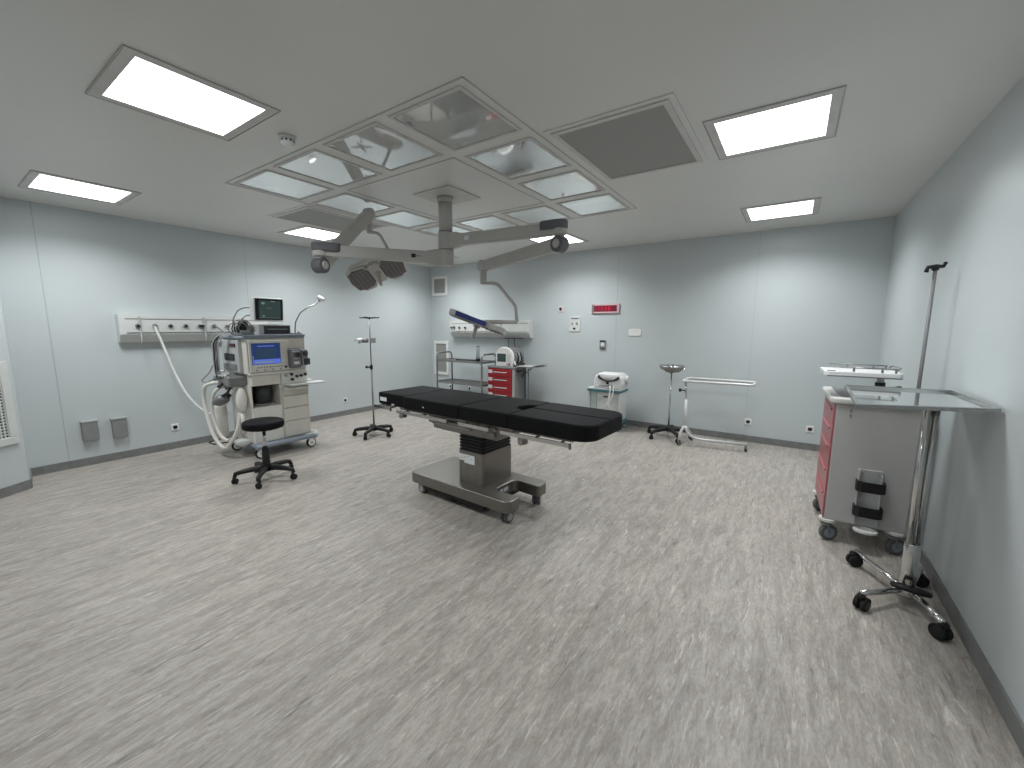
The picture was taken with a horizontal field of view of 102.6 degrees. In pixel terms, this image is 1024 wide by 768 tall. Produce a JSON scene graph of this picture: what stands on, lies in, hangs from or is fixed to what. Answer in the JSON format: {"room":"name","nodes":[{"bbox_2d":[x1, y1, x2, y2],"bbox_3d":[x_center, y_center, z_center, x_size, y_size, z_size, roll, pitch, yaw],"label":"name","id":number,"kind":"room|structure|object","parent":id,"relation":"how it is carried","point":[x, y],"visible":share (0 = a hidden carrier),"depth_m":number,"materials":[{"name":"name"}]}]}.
{"room":"operating room","nodes":[
{"label":"operating room","id":0,"kind":"room"},
{"bbox_2d":[0,295,29,488],"bbox_3d":[-4.839,-0.320,3.382,1.120,2.800,0.973,6,10,34],"label":"wall","id":1,"kind":"structure","parent":0,"point":[14,465],"depth_m":3.84,"materials":[{"name":"paint"}]},
{"bbox_2d":[0,362,19,446],"bbox_3d":[-4.654,0.210,3.569,0.020,0.770,0.524,0,8,-1],"label":"air vent","id":2,"kind":"object","parent":1,"relation":"in","point":[9,433],"visible":1,"depth_m":3.78,"materials":[{"name":"white plastic"}]},
{"bbox_2d":[0,468,32,498],"bbox_3d":[-4.707,1.018,3.607,0.282,0.088,1.493,-2,8,-14],"label":"baseboard","id":3,"kind":"structure","parent":1,"relation":"attached to","point":[28,484],"depth_m":3.86,"materials":[{"name":"plastic"}]},
{"bbox_2d":[0,197,432,467],"bbox_3d":[-3.695,-0.697,6.107,0.100,2.800,7.005,6,10,34],"label":"wall","id":4,"kind":"structure","parent":0,"point":[95,267],"depth_m":5.00,"materials":[{"name":"paint"}]},
{"bbox_2d":[30,203,69,460],"bbox_3d":[-4.863,-0.495,4.321,0.002,2.712,0.006,6,10,34],"label":"trim","id":5,"kind":"structure","parent":4,"relation":"attached to","point":[30,203],"depth_m":4.31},
{"bbox_2d":[79,419,99,441],"bbox_3d":[-4.736,0.522,4.606,0.056,0.235,0.140,6,10,34],"label":"wall box","id":6,"kind":"object","parent":4,"relation":"attached to","point":[89,428],"visible":1,"depth_m":4.59,"materials":[{"name":"grey metal"}]},
{"bbox_2d":[110,416,128,437],"bbox_3d":[-4.598,0.504,4.808,0.056,0.235,0.140,6,10,34],"label":"wall box","id":7,"kind":"object","parent":4,"relation":"attached to","point":[119,424],"visible":1,"depth_m":4.79,"materials":[{"name":"grey metal"}]},
{"bbox_2d":[171,423,178,430],"bbox_3d":[-4.321,0.552,5.262,0.012,0.084,0.084,6,10,34],"label":"wall socket","id":8,"kind":"object","parent":4,"relation":"attached to","point":[173,426],"visible":1,"depth_m":5.25,"materials":[{"name":"white plastic"}]},
{"bbox_2d":[115,314,267,344],"bbox_3d":[-4.051,-0.711,5.357,0.148,0.367,1.620,6,10,34],"label":"panel","id":9,"kind":"object","parent":4,"relation":"attached to","point":[129,327],"visible":0.89,"depth_m":5.07,"materials":[{"name":"white plastic"}]},
{"bbox_2d":[152,325,227,414],"bbox_3d":[-3.919,-0.153,5.000,0.761,1.108,0.060,0,8,-4],"label":"gas hose","id":10,"kind":"object","parent":9,"relation":"attached to","point":[154,326],"visible":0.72,"depth_m":4.99,"materials":[{"name":"white plastic"}]},
{"bbox_2d":[31,404,390,475],"bbox_3d":[-3.377,0.596,6.661,0.012,0.088,5.832,6,10,34],"label":"baseboard","id":11,"kind":"structure","parent":4,"relation":"attached to","point":[46,469],"depth_m":4.99,"materials":[{"name":"plastic"}]},
{"bbox_2d":[243,241,249,314],"bbox_3d":[-3.761,-0.715,5.915,0.002,2.712,0.006,6,10,34],"label":"trim","id":12,"kind":"structure","parent":4,"relation":"attached to","point":[243,241],"depth_m":5.80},
{"bbox_2d":[0,406,1023,767],"bbox_3d":[-0.646,1.036,4.238,7.500,0.100,7.005,6,10,34],"label":"floor","id":13,"kind":"structure","parent":0,"point":[662,603],"depth_m":2.19,"materials":[{"name":"laminate"}]},
{"bbox_2d":[202,334,325,458],"bbox_3d":[-3.160,0.105,5.212,0.988,1.462,1.135,6,10,34],"label":"machine","id":14,"kind":"object","parent":13,"relation":"on","point":[267,376],"visible":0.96,"depth_m":4.96,"materials":[{"name":"white plastic"}]},
{"bbox_2d":[201,365,217,382],"bbox_3d":[-3.630,-0.117,4.912,0.281,0.223,0.021,3,8,18],"label":"sampling line","id":15,"kind":"object","parent":14,"relation":"attached to","point":[212,365],"visible":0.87,"depth_m":4.90,"materials":[{"name":"grey plastic"}]},
{"bbox_2d":[213,404,228,438],"bbox_3d":[-3.570,0.454,5.026,0.150,0.420,0.150,6,10,34],"label":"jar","id":16,"kind":"object","parent":14,"relation":"on","point":[221,415],"depth_m":4.98,"materials":[{"name":"white plastic"}]},
{"bbox_2d":[212,334,233,378],"bbox_3d":[-3.376,-0.313,4.810,0.245,0.547,0.170,6,10,34],"label":"hanging cables","id":17,"kind":"object","parent":14,"relation":"hanging from","point":[216,364],"visible":0.99,"depth_m":4.79,"materials":[{"name":"black plastic"}]},
{"bbox_2d":[227,320,250,335],"bbox_3d":[-3.215,-0.664,4.853,0.230,0.194,0.203,6,10,34],"label":"cable bundle","id":18,"kind":"object","parent":14,"relation":"on","point":[241,327],"visible":0.99,"depth_m":4.82,"materials":[{"name":"black plastic"}]},
{"bbox_2d":[235,388,247,433],"bbox_3d":[-3.178,0.315,4.834,0.120,0.550,0.120,6,10,34],"label":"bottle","id":19,"kind":"object","parent":14,"relation":"on","point":[241,397],"depth_m":4.81,"materials":[{"name":"white plastic"}]},
{"bbox_2d":[232,297,290,334],"bbox_3d":[-3.066,-0.820,4.988,0.330,0.455,0.566,6,10,34],"label":"patient monitor","id":20,"kind":"object","parent":14,"relation":"on","point":[261,309],"visible":0.92,"depth_m":4.93,"materials":[{"name":"white plastic"}]},
{"bbox_2d":[252,385,271,405],"bbox_3d":[-3.115,0.123,5.055,0.305,0.270,0.315,6,10,34],"label":"canister","id":21,"kind":"object","parent":14,"relation":"on","point":[262,395],"depth_m":4.98,"materials":[{"name":"black plastic"}]},
{"bbox_2d":[220,334,304,338],"bbox_3d":[-3.109,-0.600,5.125,0.640,0.042,0.740,6,10,34],"label":"shelf","id":22,"kind":"object","parent":14,"relation":"attached to","point":[284,336],"depth_m":4.93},
{"bbox_2d":[283,378,325,385],"bbox_3d":[-2.742,-0.023,5.312,0.430,0.020,0.470,6,10,34],"label":"shelf","id":23,"kind":"object","parent":14,"relation":"attached to","point":[300,382],"depth_m":5.21,"materials":[{"name":"white plastic"}]},
{"bbox_2d":[291,295,324,333],"bbox_3d":[-2.647,-0.898,5.326,0.110,0.520,0.458,6,10,34],"label":"gooseneck lamp","id":24,"kind":"object","parent":14,"relation":"on","point":[320,298],"visible":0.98,"depth_m":5.29,"materials":[{"name":"metal"}]},
{"bbox_2d":[231,417,296,488],"bbox_3d":[-2.545,0.669,4.227,0.573,0.620,0.598,6,10,34],"label":"stool","id":25,"kind":"object","parent":13,"relation":"on","point":[261,424],"visible":1,"depth_m":4.15,"materials":[{"name":"black leather"}]},
{"bbox_2d":[352,317,392,439],"bbox_3d":[-1.982,-0.101,5.847,0.568,1.700,0.572,6,10,34],"label":"stand","id":26,"kind":"object","parent":13,"relation":"on","point":[373,427],"visible":1,"depth_m":5.86,"materials":[{"name":"silver metal"}]},
{"bbox_2d":[354,338,375,343],"bbox_3d":[-2.064,-0.605,5.749,0.295,0.085,0.063,-1,8,-9],"label":"clamp","id":27,"kind":"object","parent":26,"relation":"attached to","point":[373,340],"visible":1,"depth_m":5.74,"materials":[{"name":"white plastic"}]},
{"bbox_2d":[436,351,495,392],"bbox_3d":[-0.871,-0.058,7.776,1.170,1.086,0.479,6,10,34],"label":"trolley","id":28,"kind":"object","parent":13,"relation":"on","point":[452,380],"visible":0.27,"depth_m":7.72,"materials":[{"name":"silver metal"}]},
{"bbox_2d":[438,378,487,386],"bbox_3d":[-0.871,-0.030,7.780,1.107,0.034,0.432,6,10,34],"label":"shelf","id":29,"kind":"object","parent":28,"relation":"attached to","point":[450,381],"depth_m":7.72,"materials":[{"name":"metal"}]},
{"bbox_2d":[437,358,495,363],"bbox_3d":[-0.870,-0.436,7.723,1.107,0.034,0.432,6,10,34],"label":"shelf","id":30,"kind":"object","parent":28,"relation":"attached to","point":[447,359],"depth_m":7.61,"materials":[{"name":"metal"}]},
{"bbox_2d":[476,346,479,360],"bbox_3d":[-0.628,-0.565,7.575,0.088,0.285,0.088,6,10,34],"label":"glass jar","id":31,"kind":"object","parent":28,"relation":"on","point":[477,347],"visible":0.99,"depth_m":7.55,"materials":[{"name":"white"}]},
{"bbox_2d":[374,386,621,522],"bbox_3d":[-0.232,0.605,3.609,2.320,0.930,0.675,6,10,37],"label":"table","id":32,"kind":"object","parent":13,"relation":"on","point":[481,477],"visible":1,"depth_m":3.47,"materials":[{"name":"leather"}]},
{"bbox_2d":[379,386,446,407],"bbox_3d":[-0.979,0.119,4.125,0.410,0.115,0.565,6,10,37],"label":"cushion","id":33,"kind":"object","parent":32,"relation":"on","point":[394,398],"depth_m":3.97,"materials":[{"name":"black leather"}]},
{"bbox_2d":[403,389,503,418],"bbox_3d":[-0.534,0.169,3.776,0.715,0.115,0.605,6,10,37],"label":"cushion","id":34,"kind":"object","parent":32,"relation":"on","point":[444,403],"depth_m":3.62,"materials":[{"name":"black leather"}]},
{"bbox_2d":[459,396,549,427],"bbox_3d":[-0.050,0.222,3.409,0.495,0.115,0.605,6,10,37],"label":"seat cushion","id":35,"kind":"object","parent":32,"relation":"on","point":[495,412],"depth_m":3.25,"materials":[{"name":"black leather"}]},
{"bbox_2d":[508,408,610,441],"bbox_3d":[0.327,0.289,2.934,0.675,0.115,0.300,6,10,37],"label":"cushion","id":36,"kind":"object","parent":32,"relation":"on","point":[559,425],"depth_m":2.83,"materials":[{"name":"black leather"}]},
{"bbox_2d":[533,403,621,434],"bbox_3d":[0.512,0.256,3.174,0.675,0.115,0.300,6,10,37],"label":"cushion","id":37,"kind":"object","parent":32,"relation":"on","point":[615,418],"depth_m":3.10,"materials":[{"name":"black leather"}]},
{"bbox_2d":[487,363,547,398],"bbox_3d":[0.086,0.092,7.251,1.016,0.940,0.471,6,10,34],"label":"cart","id":38,"kind":"object","parent":13,"relation":"on","point":[504,381],"visible":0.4,"depth_m":7.16,"materials":[{"name":"metal"}]},
{"bbox_2d":[496,347,524,366],"bbox_3d":[-0.010,-0.491,7.289,0.451,0.340,0.385,6,10,34],"label":"patient monitor","id":39,"kind":"object","parent":38,"relation":"on","point":[505,356],"visible":0.98,"depth_m":7.16,"materials":[{"name":"white plastic"}]},
{"bbox_2d":[516,363,547,367],"bbox_3d":[0.355,-0.326,7.051,0.416,0.055,0.400,6,10,34],"label":"shelf","id":40,"kind":"object","parent":38,"relation":"attached to","point":[528,365],"depth_m":6.98,"materials":[{"name":"white metal"}]},
{"bbox_2d":[587,385,627,431],"bbox_3d":[1.482,0.365,6.403,0.562,0.640,0.400,6,10,34],"label":"trolley","id":41,"kind":"object","parent":13,"relation":"on","point":[597,397],"visible":0.48,"depth_m":6.28,"materials":[{"name":"white plastic"}]},
{"bbox_2d":[587,385,627,393],"bbox_3d":[1.488,0.075,6.372,0.540,0.055,0.380,6,10,34],"label":"shelf","id":42,"kind":"object","parent":41,"relation":"attached to","point":[591,389],"depth_m":6.25,"materials":[{"name":"white plastic"}]},
{"bbox_2d":[594,372,629,409],"bbox_3d":[1.519,0.107,6.279,0.510,0.554,0.343,6,10,34],"label":"patient warming unit","id":43,"kind":"object","parent":41,"relation":"on","point":[610,380],"visible":1,"depth_m":6.16,"materials":[{"name":"white plastic"}]},
{"bbox_2d":[625,376,629,383],"bbox_3d":[1.735,-0.064,6.157,0.045,0.120,0.120,6,10,34],"label":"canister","id":44,"kind":"object","parent":43,"relation":"on","point":[627,378],"depth_m":6.12,"materials":[{"name":"white plastic"}]},
{"bbox_2d":[647,364,691,442],"bbox_3d":[2.249,0.248,5.839,0.627,1.032,0.615,6,10,34],"label":"stand","id":45,"kind":"object","parent":13,"relation":"on","point":[666,367],"visible":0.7,"depth_m":5.78,"materials":[{"name":"silver metal"}]},
{"bbox_2d":[659,364,684,372],"bbox_3d":[2.241,-0.206,5.751,0.345,0.107,0.344,6,10,34],"label":"basin","id":46,"kind":"object","parent":45,"relation":"in","point":[666,367],"depth_m":5.66,"materials":[{"name":"silver metal"}]},
{"bbox_2d":[677,377,756,451],"bbox_3d":[2.659,0.391,5.371,0.862,0.882,0.457,6,10,34],"label":"stand","id":47,"kind":"object","parent":13,"relation":"on","point":[689,433],"visible":1,"depth_m":5.37,"materials":[{"name":"paint"}]},
{"bbox_2d":[812,262,947,554],"bbox_3d":[2.640,0.164,3.024,0.627,1.979,0.770,5,9,32],"label":"cart","id":48,"kind":"object","parent":13,"relation":"on","point":[866,467],"visible":0.82,"depth_m":2.84,"materials":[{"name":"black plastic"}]},
{"bbox_2d":[820,367,903,378],"bbox_3d":[2.505,-0.083,2.963,0.425,0.032,0.360,5,9,32],"label":"shelf","id":49,"kind":"object","parent":48,"relation":"attached to","point":[829,371],"depth_m":2.86,"materials":[{"name":"white metal"}]},
{"bbox_2d":[845,385,1001,640],"bbox_3d":[2.161,0.659,2.304,0.542,1.195,0.900,6,10,34],"label":"stand","id":50,"kind":"object","parent":13,"relation":"on","point":[932,401],"visible":1,"depth_m":2.27,"materials":[{"name":"silver metal"}]},
{"bbox_2d":[845,385,1001,412],"bbox_3d":[2.162,0.088,2.224,0.542,0.042,0.900,6,10,34],"label":"tray","id":51,"kind":"object","parent":50,"relation":"on","point":[869,397],"depth_m":2.18,"materials":[{"name":"metal"}]},
{"bbox_2d":[0,0,1023,266],"bbox_3d":[-0.638,-1.836,3.837,7.500,0.100,7.005,6,10,34],"label":"ceiling","id":52,"kind":"structure","parent":0,"point":[920,76],"depth_m":2.12,"materials":[{"name":"paint"}]},
{"bbox_2d":[17,170,141,204],"bbox_3d":[-3.947,-1.779,3.756,0.684,0.008,0.684,6,10,34],"label":"recessed light","id":53,"kind":"object","parent":52,"relation":"in","point":[35,180],"visible":1,"depth_m":3.72,"materials":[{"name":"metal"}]},
{"bbox_2d":[29,174,130,202],"bbox_3d":[-3.947,-1.781,3.756,0.570,0.004,0.570,6,10,34],"label":"diffuser","id":54,"kind":"object","parent":53,"relation":"attached to","point":[44,182],"depth_m":3.73,"materials":[{"name":"white plastic"}]},
{"bbox_2d":[85,44,280,140],"bbox_3d":[-1.813,-1.568,2.285,0.684,0.008,0.684,6,10,34],"label":"recessed light","id":55,"kind":"object","parent":52,"relation":"in","point":[134,79],"visible":1,"depth_m":2.23,"materials":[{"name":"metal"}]},
{"bbox_2d":[103,57,263,134],"bbox_3d":[-1.813,-1.570,2.285,0.570,0.004,0.570,6,10,34],"label":"diffuser","id":56,"kind":"object","parent":55,"relation":"attached to","point":[141,83],"depth_m":2.24,"materials":[{"name":"white plastic"}]},
{"bbox_2d":[234,169,333,200],"bbox_3d":[-2.024,-1.760,3.658,0.570,0.008,0.584,6,10,34],"label":"ceiling panel","id":57,"kind":"object","parent":52,"relation":"attached to","point":[269,181],"visible":1,"depth_m":3.63,"materials":[{"name":"glass"}]},
{"bbox_2d":[278,133,296,147],"bbox_3d":[-1.482,-1.600,2.707,0.110,0.060,0.110,6,10,34],"label":"smoke detector","id":58,"kind":"object","parent":52,"relation":"attached to","point":[287,140],"visible":1,"depth_m":2.68,"materials":[{"name":"white plastic"}]},
{"bbox_2d":[277,225,339,241],"bbox_3d":[-2.649,-2.026,5.546,0.684,0.008,0.684,6,10,34],"label":"recessed light","id":59,"kind":"object","parent":52,"relation":"in","point":[309,232],"visible":0.77,"depth_m":5.50,"materials":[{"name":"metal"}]},
{"bbox_2d":[286,227,338,239],"bbox_3d":[-2.649,-2.027,5.546,0.570,0.004,0.570,6,10,34],"label":"diffuser","id":60,"kind":"object","parent":59,"relation":"attached to","point":[307,232],"depth_m":5.51,"materials":[{"name":"white plastic"}]},
{"bbox_2d":[273,148,381,187],"bbox_3d":[-1.462,-1.706,3.277,0.570,0.008,0.584,6,10,34],"label":"ceiling panel","id":61,"kind":"object","parent":52,"relation":"attached to","point":[315,164],"visible":1,"depth_m":3.24,"materials":[{"name":"glass"}]},
{"bbox_2d":[268,204,390,231],"bbox_3d":[-2.135,-1.926,4.862,0.800,0.014,1.090,6,10,34],"label":"ceiling vent","id":62,"kind":"object","parent":52,"relation":"in","point":[306,214],"visible":0.77,"depth_m":4.69,"materials":[{"name":"metal"}]},
{"bbox_2d":[311,193,394,214],"bbox_3d":[-1.630,-1.839,4.227,0.570,0.008,0.584,6,10,34],"label":"ceiling panel","id":63,"kind":"object","parent":52,"relation":"attached to","point":[344,202],"visible":0.82,"depth_m":4.19,"materials":[{"name":"metal"}]},
{"bbox_2d":[323,121,442,171],"bbox_3d":[-0.900,-1.651,2.896,0.570,0.008,0.584,6,10,34],"label":"ceiling panel","id":64,"kind":"object","parent":52,"relation":"attached to","point":[376,144],"visible":1,"depth_m":2.86,"materials":[{"name":"glass"}]},
{"bbox_2d":[374,210,438,227],"bbox_3d":[-1.237,-1.917,4.796,0.570,0.008,0.584,6,10,34],"label":"ceiling panel","id":65,"kind":"object","parent":52,"relation":"attached to","point":[402,218],"visible":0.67,"depth_m":4.78,"materials":[{"name":"glass"}]},
{"bbox_2d":[225,76,636,236],"bbox_3d":[-0.591,-1.798,3.940,2.730,0.004,2.770,6,10,34],"label":"trim","id":66,"kind":"structure","parent":52,"relation":"attached to","point":[459,78],"depth_m":3.12,"materials":[{"name":"metal"}]},
{"bbox_2d":[311,185,568,339],"bbox_3d":[-0.611,-1.112,3.957,2.241,1.368,0.980,1,8,4],"label":"light","id":67,"kind":"object","parent":52,"relation":"hanging from","point":[390,263],"visible":1,"depth_m":3.87,"materials":[{"name":"paint"}]},
{"bbox_2d":[416,225,472,235],"bbox_3d":[-0.843,-1.996,5.365,0.570,0.008,0.584,6,10,34],"label":"ceiling panel","id":68,"kind":"object","parent":52,"relation":"attached to","point":[433,230],"visible":0.39,"depth_m":5.30,"materials":[{"name":"glass"}]},
{"bbox_2d":[388,85,521,151],"bbox_3d":[-0.338,-1.596,2.515,0.570,0.008,0.584,6,10,34],"label":"ceiling panel","id":69,"kind":"object","parent":52,"relation":"attached to","point":[455,119],"visible":1,"depth_m":2.47,"materials":[{"name":"glass"}]},
{"bbox_2d":[455,215,520,230],"bbox_3d":[-0.281,-1.941,4.984,0.570,0.008,0.584,6,10,34],"label":"ceiling panel","id":70,"kind":"object","parent":52,"relation":"attached to","point":[487,222],"visible":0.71,"depth_m":4.95,"materials":[{"name":"glass"}]},
{"bbox_2d":[465,136,570,180],"bbox_3d":[0.056,-1.675,3.084,0.570,0.008,0.584,6,10,34],"label":"ceiling panel","id":71,"kind":"object","parent":52,"relation":"attached to","point":[525,157],"visible":1,"depth_m":3.05,"materials":[{"name":"metal"}]},
{"bbox_2d":[501,205,571,224],"bbox_3d":[0.281,-1.886,4.604,0.570,0.008,0.584,6,10,34],"label":"ceiling panel","id":72,"kind":"object","parent":52,"relation":"attached to","point":[530,216],"visible":0.92,"depth_m":4.57,"materials":[{"name":"glass"}]},
{"bbox_2d":[525,236,553,242],"bbox_3d":[0.443,-2.056,5.822,0.428,0.008,0.292,6,10,34],"label":"recessed light","id":73,"kind":"object","parent":52,"relation":"in","point":[536,240],"depth_m":5.84,"materials":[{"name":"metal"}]},
{"bbox_2d":[531,235,582,242],"bbox_3d":[0.648,-2.068,5.898,0.570,0.004,0.570,6,10,34],"label":"diffuser","id":74,"kind":"object","parent":73,"relation":"attached to","point":[571,239],"depth_m":5.84,"materials":[{"name":"white plastic"}]},
{"bbox_2d":[518,170,604,200],"bbox_3d":[0.449,-1.753,3.653,0.570,0.008,0.584,6,10,34],"label":"ceiling panel","id":75,"kind":"object","parent":52,"relation":"attached to","point":[573,183],"visible":1,"depth_m":3.64,"materials":[{"name":"glass"}]},
{"bbox_2d":[556,193,629,216],"bbox_3d":[0.843,-1.832,4.223,0.570,0.008,0.584,6,10,34],"label":"ceiling panel","id":76,"kind":"object","parent":52,"relation":"attached to","point":[604,203],"visible":1,"depth_m":4.21,"materials":[{"name":"metal"}]},
{"bbox_2d":[543,92,708,181],"bbox_3d":[0.836,-1.637,2.849,0.800,0.014,1.090,6,10,34],"label":"ceiling vent","id":77,"kind":"object","parent":52,"relation":"in","point":[652,135],"visible":1,"depth_m":2.73,"materials":[{"name":"metal"}]},
{"bbox_2d":[702,85,846,159],"bbox_3d":[1.631,-1.600,2.579,0.684,0.008,0.684,6,10,34],"label":"recessed light","id":78,"kind":"object","parent":52,"relation":"in","point":[812,117],"visible":1,"depth_m":2.53,"materials":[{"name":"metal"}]},
{"bbox_2d":[715,95,831,154],"bbox_3d":[1.631,-1.602,2.579,0.570,0.004,0.570,6,10,34],"label":"diffuser","id":79,"kind":"object","parent":78,"relation":"attached to","point":[808,119],"depth_m":2.54,"materials":[{"name":"white plastic"}]},
{"bbox_2d":[740,197,820,222],"bbox_3d":[2.870,-1.850,4.392,0.684,0.008,0.684,6,10,34],"label":"recessed light","id":80,"kind":"object","parent":52,"relation":"in","point":[804,207],"visible":1,"depth_m":4.36,"materials":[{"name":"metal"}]},
{"bbox_2d":[747,200,813,220],"bbox_3d":[2.870,-1.852,4.392,0.570,0.004,0.570,6,10,34],"label":"diffuser","id":81,"kind":"object","parent":80,"relation":"attached to","point":[806,207],"depth_m":4.37,"materials":[{"name":"white plastic"}]},
{"bbox_2d":[430,216,895,444],"bbox_3d":[1.309,-0.789,6.859,7.300,2.800,0.100,6,10,34],"label":"wall","id":82,"kind":"structure","parent":0,"point":[821,290],"depth_m":5.81,"materials":[{"name":"paint"}]},
{"bbox_2d":[432,276,447,295],"bbox_3d":[-1.512,-2.044,8.562,0.430,0.400,0.022,6,10,34],"label":"air vent","id":83,"kind":"object","parent":82,"relation":"in","point":[439,283],"visible":1,"depth_m":8.56,"materials":[{"name":"white plastic"}]},
{"bbox_2d":[434,341,448,374],"bbox_3d":[-1.508,-0.557,8.764,0.410,0.710,0.022,6,10,34],"label":"air vent","id":84,"kind":"object","parent":82,"relation":"in","point":[443,367],"visible":0.93,"depth_m":8.76,"materials":[{"name":"white plastic"}]},
{"bbox_2d":[450,320,532,339],"bbox_3d":[-0.447,-1.036,7.863,1.900,0.357,0.188,6,10,34],"label":"panel","id":85,"kind":"object","parent":82,"relation":"attached to","point":[523,328],"visible":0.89,"depth_m":7.72,"materials":[{"name":"white plastic"}]},
{"bbox_2d":[504,338,522,347],"bbox_3d":[0.029,-0.644,7.566,0.400,0.412,0.066,6,10,34],"label":"power cable","id":86,"kind":"object","parent":85,"relation":"hanging from","point":[504,338],"visible":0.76,"depth_m":7.54,"materials":[{"name":"black plastic"}]},
{"bbox_2d":[558,306,563,311],"bbox_3d":[0.834,-1.288,7.039,0.100,0.110,0.030,6,10,34],"label":"button","id":87,"kind":"object","parent":82,"relation":"attached to","point":[560,308],"visible":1,"depth_m":7.03,"materials":[{"name":"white plastic"}]},
{"bbox_2d":[569,317,580,331],"bbox_3d":[1.059,-1.011,6.924,0.200,0.250,0.026,6,10,34],"label":"switch panel","id":88,"kind":"object","parent":82,"relation":"attached to","point":[574,324],"visible":1,"depth_m":6.92,"materials":[{"name":"white plastic"}]},
{"bbox_2d":[599,340,605,348],"bbox_3d":[1.478,-0.643,6.683,0.104,0.150,0.030,6,10,34],"label":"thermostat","id":89,"kind":"object","parent":82,"relation":"attached to","point":[602,342],"visible":1,"depth_m":6.67,"materials":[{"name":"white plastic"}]},
{"bbox_2d":[591,303,619,313],"bbox_3d":[1.499,-1.212,6.588,0.470,0.150,0.034,6,10,34],"label":"wall clock","id":90,"kind":"object","parent":82,"relation":"attached to","point":[596,308],"visible":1,"depth_m":6.57,"materials":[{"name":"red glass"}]},
{"bbox_2d":[614,257,618,371],"bbox_3d":[1.660,-0.790,6.555,0.007,2.712,0.002,6,10,34],"label":"trim","id":91,"kind":"structure","parent":82,"relation":"attached to","point":[618,257],"depth_m":6.51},
{"bbox_2d":[628,329,640,335],"bbox_3d":[1.909,-0.801,6.375,0.200,0.106,0.012,6,10,34],"label":"blank plate","id":92,"kind":"object","parent":82,"relation":"attached to","point":[631,332],"visible":1,"depth_m":6.37,"materials":[{"name":"white plastic"}]},
{"bbox_2d":[626,420,819,451],"bbox_3d":[1.274,0.560,7.001,7.276,0.088,0.012,6,10,34],"label":"baseboard","id":93,"kind":"structure","parent":82,"relation":"attached to","point":[762,440],"depth_m":5.68,"materials":[{"name":"plastic"}]},
{"bbox_2d":[744,418,751,424],"bbox_3d":[3.242,0.517,5.634,0.084,0.084,0.012,6,10,34],"label":"wall socket","id":94,"kind":"object","parent":82,"relation":"attached to","point":[747,421],"visible":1,"depth_m":5.63,"materials":[{"name":"white plastic"}]},
{"bbox_2d":[744,232,760,431],"bbox_3d":[3.219,-0.638,5.498,0.007,2.712,0.002,6,10,34],"label":"trim","id":95,"kind":"structure","parent":82,"relation":"attached to","point":[760,232],"depth_m":5.47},
{"bbox_2d":[806,426,813,432],"bbox_3d":[3.813,0.577,5.248,0.084,0.084,0.012,6,10,34],"label":"wall socket","id":96,"kind":"object","parent":82,"relation":"attached to","point":[808,428],"visible":1,"depth_m":5.24,"materials":[{"name":"white plastic"}]},
{"bbox_2d":[875,76,1023,722],"bbox_3d":[2.411,-0.103,1.968,0.100,2.800,7.005,6,10,34],"label":"wall","id":97,"kind":"structure","parent":0,"point":[968,216],"depth_m":2.22,"materials":[{"name":"paint"}]},
{"bbox_2d":[920,548,1023,757],"bbox_3d":[2.361,1.235,2.187,0.012,0.088,6.805,6,10,34],"label":"baseboard","id":98,"kind":"structure","parent":97,"relation":"attached to","point":[1013,721],"depth_m":1.88,"materials":[{"name":"plastic"}]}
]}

